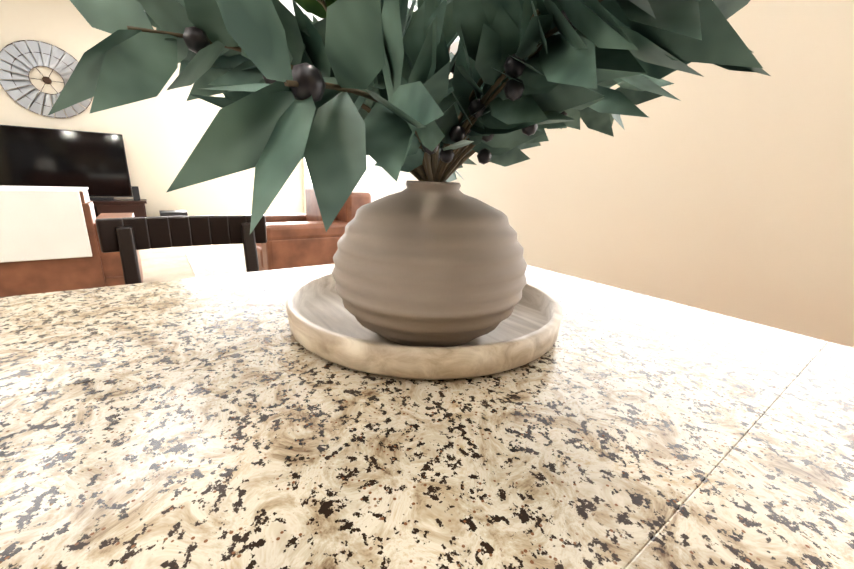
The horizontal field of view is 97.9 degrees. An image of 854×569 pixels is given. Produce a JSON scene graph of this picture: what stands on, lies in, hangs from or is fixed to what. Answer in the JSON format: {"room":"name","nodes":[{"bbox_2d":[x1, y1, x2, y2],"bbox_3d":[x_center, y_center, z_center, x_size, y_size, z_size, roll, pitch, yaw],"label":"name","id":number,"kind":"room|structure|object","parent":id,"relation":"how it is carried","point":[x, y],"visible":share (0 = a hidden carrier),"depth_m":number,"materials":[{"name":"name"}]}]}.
{"room":"kitchen","nodes":[
{"label":"kitchen","id":0,"kind":"room"},
{"bbox_2d":[0,0,303,216],"bbox_3d":[-5.900,-3.040,5.656,7.820,4.600,0.100,-9,19,-35],"label":"wall","id":1,"kind":"structure","parent":0,"point":[163,131],"depth_m":6.51,"materials":[{"name":"beige paint"}]},
{"bbox_2d":[0,40,92,117],"bbox_3d":[-5.751,-3.088,5.626,1.048,1.049,0.034,-9,19,-35],"label":"artwork","id":2,"kind":"object","parent":1,"relation":"attached to","point":[64,68],"visible":0.92,"depth_m":5.55,"materials":[{"name":"grey"}]},
{"bbox_2d":[139,244,243,282],"bbox_3d":[-4.065,-0.006,3.728,7.820,0.054,6.700,-9,19,-35],"label":"floor","id":3,"kind":"structure","parent":0,"point":[164,264],"depth_m":4.79,"materials":[{"name":"carpet"}]},
{"bbox_2d":[0,186,142,296],"bbox_3d":[-3.629,-0.281,2.854,2.220,0.950,1.050,-9,19,-35],"label":"sofa","id":4,"kind":"object","parent":3,"relation":"on","point":[49,240],"visible":0.75,"depth_m":2.79,"materials":[{"name":"leather"}]},
{"bbox_2d":[92,199,146,216],"bbox_3d":[-5.739,-1.028,5.896,2.160,0.607,0.551,-9,19,-35],"label":"tv console","id":5,"kind":"object","parent":3,"relation":"on","point":[137,208],"visible":0.12,"depth_m":6.08,"materials":[{"name":"brown wood"}]},
{"bbox_2d":[0,125,139,200],"bbox_3d":[-5.660,-1.849,5.757,1.820,1.048,0.360,-9,19,-35],"label":"screen","id":6,"kind":"object","parent":5,"relation":"on","point":[95,163],"visible":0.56,"depth_m":5.80,"materials":[{"name":"black"}]},
{"bbox_2d":[159,210,187,216],"bbox_3d":[-4.541,-1.111,6.697,0.400,0.408,0.408,-9,19,-35],"label":"subwoofer","id":7,"kind":"object","parent":3,"relation":"on","point":[167,213],"visible":0.19,"depth_m":6.55,"materials":[{"name":"black"}]},
{"bbox_2d":[185,250,246,276],"bbox_3d":[-1.478,-0.185,4.620,2.360,0.010,3.250,-9,19,-35],"label":"area rug","id":8,"kind":"object","parent":3,"relation":"on","point":[205,264],"visible":0.14,"depth_m":4.75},
{"bbox_2d":[245,186,370,270],"bbox_3d":[-1.247,-0.489,3.828,1.010,1.010,1.020,-9,19,-35],"label":"recliner chair","id":9,"kind":"object","parent":8,"relation":"on","point":[294,240],"visible":0.42,"depth_m":3.40,"materials":[{"name":"leather"}]},
{"bbox_2d":[144,0,459,53],"bbox_3d":[-2.751,-2.825,1.230,7.820,2.006,10.740,-9,19,-35],"label":"ceiling","id":10,"kind":"structure","parent":0,"point":[288,4],"depth_m":3.65,"materials":[{"name":"white paint"}]},
{"bbox_2d":[301,0,853,347],"bbox_3d":[0.385,-1.488,4.010,0.100,3.000,10.740,-9,19,-35],"label":"wall","id":11,"kind":"structure","parent":0,"point":[720,190],"depth_m":2.19,"materials":[{"name":"beige paint"}]},
{"bbox_3d":[-0.931,1.297,-0.433,7.820,0.050,4.040,-9,19,-35],"label":"floor","id":12,"kind":"structure","parent":0,"visible":0},
{"bbox_2d":[95,215,266,284],"bbox_3d":[-0.665,0.310,1.175,0.479,0.993,0.520,-9,19,-35],"label":"bar stool","id":13,"kind":"object","parent":12,"relation":"on","point":[127,238],"visible":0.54,"depth_m":1.21,"materials":[{"name":"black leather"}]},
{"bbox_2d":[0,264,853,568],"bbox_3d":[-1.137,0.700,-0.134,3.860,0.920,1.046,-9,19,-35],"label":"kitchen island","id":14,"kind":"object","parent":12,"relation":"on","point":[220,422],"visible":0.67,"depth_m":0.33,"materials":[{"name":"beige stone"}]},
{"bbox_2d":[286,273,561,379],"bbox_3d":[-0.004,0.035,0.612,0.426,0.042,0.426,-9,19,-35],"label":"round tray","id":15,"kind":"object","parent":14,"relation":"on","point":[324,323],"visible":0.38,"depth_m":0.45,"materials":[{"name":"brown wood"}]},
{"bbox_2d":[332,180,526,346],"bbox_3d":[0.004,-0.034,0.506,0.260,0.204,0.260,-9,19,-35],"label":"ceramic vase","id":16,"kind":"object","parent":15,"relation":"on","point":[430,264],"visible":1,"depth_m":0.41,"materials":[{"name":"brown"}]},
{"bbox_2d":[48,0,769,233],"bbox_3d":[0.029,-0.353,0.408,0.692,0.693,0.737,-9,19,-35],"label":"plant","id":17,"kind":"object","parent":16,"relation":"in","point":[338,93],"visible":0.98,"depth_m":0.25,"materials":[{"name":"green plant"}]}
]}

